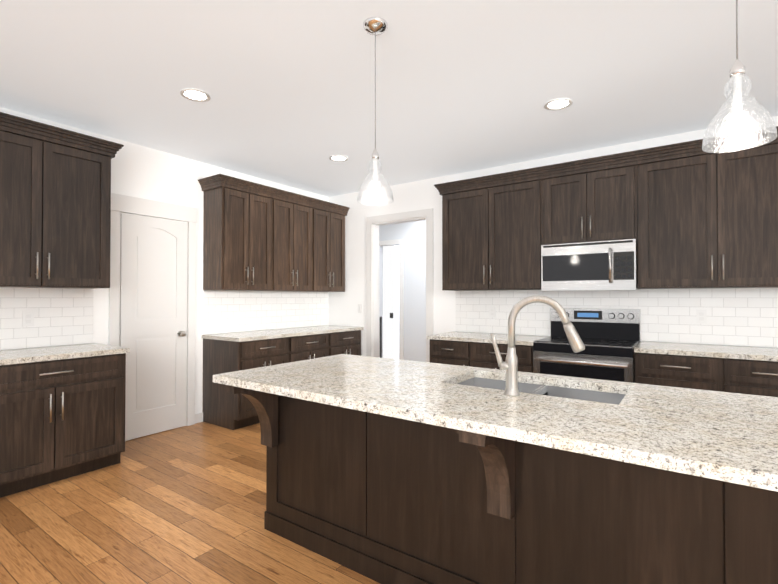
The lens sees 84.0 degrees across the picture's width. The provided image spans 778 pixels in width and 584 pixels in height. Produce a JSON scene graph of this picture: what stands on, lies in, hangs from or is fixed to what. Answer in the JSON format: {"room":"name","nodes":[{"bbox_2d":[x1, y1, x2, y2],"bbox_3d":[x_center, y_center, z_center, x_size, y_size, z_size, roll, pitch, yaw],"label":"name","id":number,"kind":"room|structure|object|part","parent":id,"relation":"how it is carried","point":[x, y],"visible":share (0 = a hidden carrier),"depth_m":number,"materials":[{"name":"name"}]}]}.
{"room":"kitchen","nodes":[
{"label":"kitchen","id":0,"kind":"room"},
{"bbox_2d":[0,107,328,413],"bbox_3d":[-3.222,-0.025,2.795,0.120,2.700,8.320,0,-1,35],"label":"wall","id":1,"kind":"structure","parent":0,"point":[140,171],"depth_m":4.20,"materials":[{"name":"white paint"}]},
{"bbox_2d":[0,124,115,288],"bbox_3d":[-2.666,-0.583,3.188,0.340,1.095,0.988,0,-1,35],"label":"upper cabinet","id":2,"kind":"object","parent":1,"relation":"attached to","point":[55,204],"depth_m":3.18,"materials":[{"name":"brown wood"}]},
{"bbox_2d":[108,193,196,440],"bbox_3d":[-2.186,0.239,4.075,0.097,2.202,0.810,0,-1,35],"label":"door","id":3,"kind":"structure","parent":1,"relation":"attached to","point":[152,305],"depth_m":4.08,"materials":[{"name":"white wood"}]},
{"bbox_2d":[0,287,327,349],"bbox_3d":[-2.488,0.197,3.726,0.008,0.471,5.691,0,-1,35],"label":"backsplash","id":4,"kind":"structure","parent":1,"relation":"attached to","point":[63,316],"depth_m":3.65,"materials":[{"name":"tile"}]},
{"bbox_2d":[22,311,33,326],"bbox_3d":[-2.766,0.206,3.316,0.007,0.115,0.070,0,-1,35],"label":"electrical outlet","id":5,"kind":"object","parent":4,"relation":"attached to","point":[27,318],"visible":1,"depth_m":3.31,"materials":[{"name":"white plastic"}]},
{"bbox_2d":[195,412,202,422],"bbox_3d":[-0.176,1.255,0.871,7.060,0.095,7.700,0,-1,35],"label":"baseboard","id":6,"kind":"structure","parent":1,"relation":"attached to","point":[198,417],"depth_m":4.45,"materials":[{"name":"white"}]},
{"bbox_2d":[202,182,273,290],"bbox_3d":[-1.621,-0.550,4.674,0.340,1.065,0.626,0,-1,35],"label":"upper cabinet","id":7,"kind":"object","parent":1,"relation":"attached to","point":[258,237],"depth_m":4.49,"materials":[{"name":"brown wood"}]},
{"bbox_2d":[266,194,313,291],"bbox_3d":[-1.261,-0.544,5.185,0.340,1.065,0.624,0,-1,35],"label":"upper cabinet","id":8,"kind":"object","parent":1,"relation":"attached to","point":[293,219],"depth_m":5.09,"materials":[{"name":"brown wood"}]},
{"bbox_2d":[314,206,345,291],"bbox_3d":[-0.902,-0.538,5.696,0.340,1.065,0.625,0,-1,35],"label":"upper cabinet","id":9,"kind":"object","parent":1,"relation":"attached to","point":[329,225],"depth_m":5.59,"materials":[{"name":"brown wood"}]},
{"bbox_2d":[0,358,389,583],"bbox_3d":[-0.706,1.344,1.854,10.060,0.060,12.700,0,-1,35],"label":"floor","id":10,"kind":"structure","parent":0,"point":[184,505],"depth_m":2.46,"materials":[{"name":"brown wood"}]},
{"bbox_2d":[0,355,125,497],"bbox_3d":[-2.528,0.897,3.123,0.620,0.863,0.910,0,-1,35],"label":"base cabinet","id":11,"kind":"object","parent":10,"relation":"on","point":[62,412],"depth_m":2.97,"materials":[{"name":"brown wood"}]},
{"bbox_2d":[0,343,129,366],"bbox_3d":[-2.787,0.442,2.750,0.632,0.036,1.856,0,-1,35],"label":"countertop","id":12,"kind":"structure","parent":11,"relation":"on","point":[78,351],"depth_m":3.09,"materials":[{"name":"white stone"}]},
{"bbox_2d":[202,337,289,429],"bbox_3d":[-1.507,0.915,4.576,0.620,0.863,0.625,0,-1,35],"label":"base cabinet","id":13,"kind":"object","parent":10,"relation":"on","point":[230,352],"depth_m":4.33,"materials":[{"name":"brown wood"}]},
{"bbox_2d":[202,325,361,340],"bbox_3d":[-1.142,0.470,5.089,0.632,0.036,1.906,0,-1,35],"label":"countertop","id":14,"kind":"structure","parent":13,"relation":"on","point":[260,335],"depth_m":4.76,"materials":[{"name":"white stone"}]},
{"bbox_2d":[290,333,329,361],"bbox_3d":[-1.147,0.921,5.087,0.620,0.863,0.625,0,-1,35],"label":"base cabinet","id":15,"kind":"object","parent":10,"relation":"on","point":[301,348],"depth_m":4.91,"materials":[{"name":"brown wood"}]},
{"bbox_2d":[330,329,361,355],"bbox_3d":[-0.788,0.927,5.598,0.620,0.863,0.625,0,-1,35],"label":"base cabinet","id":16,"kind":"object","parent":10,"relation":"on","point":[340,343],"depth_m":5.42,"materials":[{"name":"brown wood"}]},
{"bbox_2d":[427,332,549,372],"bbox_3d":[1.000,0.894,4.350,1.077,0.900,0.656,0,-1,35],"label":"base cabinet","id":17,"kind":"object","parent":10,"relation":"on","point":[471,349],"visible":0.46,"depth_m":4.17,"materials":[{"name":"brown wood"}]},
{"bbox_2d":[220,383,777,583],"bbox_3d":[0.534,0.882,1.781,2.742,0.862,0.931,0,-1,35],"label":"kitchen island","id":18,"kind":"object","parent":10,"relation":"on","point":[387,471],"depth_m":1.67,"materials":[{"name":"brown wood"}]},
{"bbox_2d":[213,363,777,494],"bbox_3d":[0.396,0.429,1.578,2.788,0.036,0.500,0,-1,35],"label":"island countertop","id":19,"kind":"structure","parent":18,"relation":"on","point":[739,452],"depth_m":1.40,"materials":[{"name":"white stone"}]},
{"bbox_2d":[453,375,624,402],"bbox_3d":[0.648,0.549,1.941,0.763,0.219,0.413,0,-1,35],"label":"sink","id":20,"kind":"object","parent":19,"relation":"in","point":[570,390],"depth_m":2.05,"materials":[{"name":"grey metal"}]},
{"bbox_2d":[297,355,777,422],"bbox_3d":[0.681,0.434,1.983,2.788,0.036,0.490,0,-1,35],"label":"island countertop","id":21,"kind":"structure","parent":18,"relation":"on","point":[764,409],"depth_m":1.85,"materials":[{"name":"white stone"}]},
{"bbox_2d":[490,295,584,394],"bbox_3d":[0.582,0.212,1.701,0.336,0.400,0.136,0,-1,35],"label":"faucet","id":22,"kind":"object","parent":21,"relation":"on","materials":[{"name":"silver metal"}]},
{"bbox_2d":[533,308,640,382],"bbox_3d":[1.737,0.744,3.789,0.762,1.185,0.711,0,-1,35],"label":"range","id":23,"kind":"object","parent":10,"relation":"on","point":[611,339],"visible":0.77,"depth_m":3.71,"materials":[{"name":"silver metal"}]},
{"bbox_2d":[635,353,721,391],"bbox_3d":[2.303,0.901,3.456,0.530,0.863,0.620,0,-1,35],"label":"base cabinet","id":24,"kind":"object","parent":10,"relation":"on","point":[702,373],"depth_m":3.19,"materials":[{"name":"brown wood"}]},
{"bbox_2d":[634,341,777,360],"bbox_3d":[2.952,0.445,2.994,2.130,0.036,0.626,0,-1,35],"label":"countertop","id":25,"kind":"structure","parent":24,"relation":"on","point":[736,353],"depth_m":3.21,"materials":[{"name":"white stone"}]},
{"bbox_2d":[722,357,777,396],"bbox_3d":[2.736,0.898,3.151,0.530,0.863,0.620,0,-1,35],"label":"base cabinet","id":26,"kind":"object","parent":10,"relation":"on","point":[750,370],"depth_m":2.96,"materials":[{"name":"brown wood"}]},
{"bbox_2d":[0,0,777,196],"bbox_3d":[-0.275,-1.429,2.500,10.060,0.100,11.200,0,-1,35],"label":"ceiling","id":27,"kind":"structure","parent":0,"point":[462,86],"depth_m":2.75,"materials":[{"name":"grey paint"}]},
{"bbox_2d":[180,88,209,101],"bbox_3d":[-1.347,-1.368,3.009,0.194,0.008,0.194,0,-1,35],"label":"recessed light","id":28,"kind":"object","parent":27,"relation":"in","point":[196,95],"visible":1,"depth_m":3.01,"materials":[{"name":"white"}]},
{"bbox_2d":[329,155,347,161],"bbox_3d":[-0.509,-1.351,4.375,0.194,0.008,0.194,0,-1,35],"label":"recessed light","id":29,"kind":"object","parent":27,"relation":"in","point":[339,158],"visible":1,"depth_m":4.38,"materials":[{"name":"white"}]},
{"bbox_2d":[357,17,392,204],"bbox_3d":[-0.071,-0.924,2.228,0.188,0.914,0.188,0,-1,35],"label":"pendant light","id":30,"kind":"object","parent":27,"relation":"hanging from","point":[375,26],"visible":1,"depth_m":2.21,"materials":[{"name":"clear glass"}]},
{"bbox_3d":[-0.071,-0.602,2.225,0.188,0.270,0.188,0,-1,35],"label":"lamp shade","id":31,"kind":"part","parent":30,"relation":"part of","materials":[{"name":"clear glass"}]},
{"bbox_3d":[-0.071,-1.058,2.230,0.128,0.646,0.128,0,-1,35],"label":"cord","id":32,"kind":"part","parent":30,"relation":"part of","materials":[{"name":"grey plastic"}]},
{"bbox_2d":[544,98,572,109],"bbox_3d":[1.234,-1.366,3.150,0.194,0.008,0.194,0,-1,35],"label":"recessed light","id":33,"kind":"object","parent":27,"relation":"in","point":[559,103],"visible":1,"depth_m":3.15,"materials":[{"name":"white"}]},
{"bbox_2d":[702,0,776,152],"bbox_3d":[1.119,-0.934,1.392,0.188,0.914,0.188,0,-1,35],"label":"pendant light","id":34,"kind":"object","parent":27,"relation":"hanging from","point":[737,119],"visible":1,"depth_m":1.38,"materials":[{"name":"clear glass"}]},
{"bbox_3d":[1.119,-1.068,1.393,0.128,0.646,0.128,0,-1,35],"label":"cord","id":35,"kind":"part","parent":34,"relation":"part of","materials":[{"name":"grey plastic"}]},
{"bbox_3d":[1.119,-0.612,1.388,0.188,0.270,0.188,0,-1,35],"label":"lamp shade","id":36,"kind":"part","parent":34,"relation":"part of","materials":[{"name":"clear glass"}]},
{"bbox_2d":[379,220,425,361],"bbox_3d":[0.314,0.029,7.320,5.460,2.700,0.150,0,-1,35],"label":"doorway","id":37,"kind":"structure","parent":0,"point":[407,240],"depth_m":7.23,"materials":[{"name":"white paint"}]},
{"bbox_2d":[328,116,777,355],"bbox_3d":[2.073,-0.010,4.084,7.060,2.700,0.120,0,-1,35],"label":"wall","id":38,"kind":"structure","parent":0,"point":[407,197],"depth_m":5.23,"materials":[{"name":"white paint"}]},
{"bbox_2d":[358,304,361,312],"bbox_3d":[-0.385,0.220,5.731,0.070,0.115,0.008,0,-1,35],"label":"switch plate","id":39,"kind":"object","parent":38,"relation":"attached to","point":[359,308],"visible":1,"depth_m":5.73,"materials":[{"name":"white plastic"}]},
{"bbox_2d":[366,208,433,361],"bbox_3d":[0.150,0.186,5.424,0.990,2.340,0.139,0,-1,35],"label":"trim","id":40,"kind":"structure","parent":38,"relation":"attached to","point":[373,223],"depth_m":5.61,"materials":[{"name":"white wood"}]},
{"bbox_2d":[438,174,541,290],"bbox_3d":[1.097,-0.552,4.492,1.062,1.065,0.340,0,-1,35],"label":"upper cabinet","id":41,"kind":"object","parent":38,"relation":"attached to","point":[492,231],"depth_m":4.32,"materials":[{"name":"brown wood"}]},
{"bbox_2d":[542,158,637,244],"bbox_3d":[1.849,-0.765,3.966,0.770,0.652,0.340,0,-1,35],"label":"upper cabinet","id":42,"kind":"object","parent":38,"relation":"attached to","point":[587,203],"depth_m":3.80,"materials":[{"name":"brown wood"}]},
{"bbox_2d":[541,239,640,290],"bbox_3d":[1.815,-0.224,3.912,0.762,0.420,0.439,0,-1,35],"label":"microwave","id":43,"kind":"object","parent":42,"relation":"attached to","point":[611,265],"visible":1,"depth_m":3.75,"materials":[{"name":"silver metal"}]},
{"bbox_2d":[455,288,777,346],"bbox_3d":[2.834,0.194,3.469,5.070,0.471,0.008,0,-1,35],"label":"backsplash","id":44,"kind":"structure","parent":38,"relation":"attached to","point":[743,316],"depth_m":3.77,"materials":[{"name":"tile"}]},
{"bbox_2d":[696,310,706,323],"bbox_3d":[2.612,0.205,3.614,0.070,0.115,0.007,0,-1,35],"label":"electrical outlet","id":45,"kind":"object","parent":44,"relation":"attached to","point":[701,316],"visible":1,"depth_m":3.61,"materials":[{"name":"white plastic"}]},
{"bbox_2d":[638,138,777,288],"bbox_3d":[2.600,-0.565,3.435,1.060,1.065,0.340,0,-1,35],"label":"upper cabinet","id":46,"kind":"object","parent":38,"relation":"attached to","point":[688,214],"depth_m":3.32,"materials":[{"name":"brown wood"}]}
]}

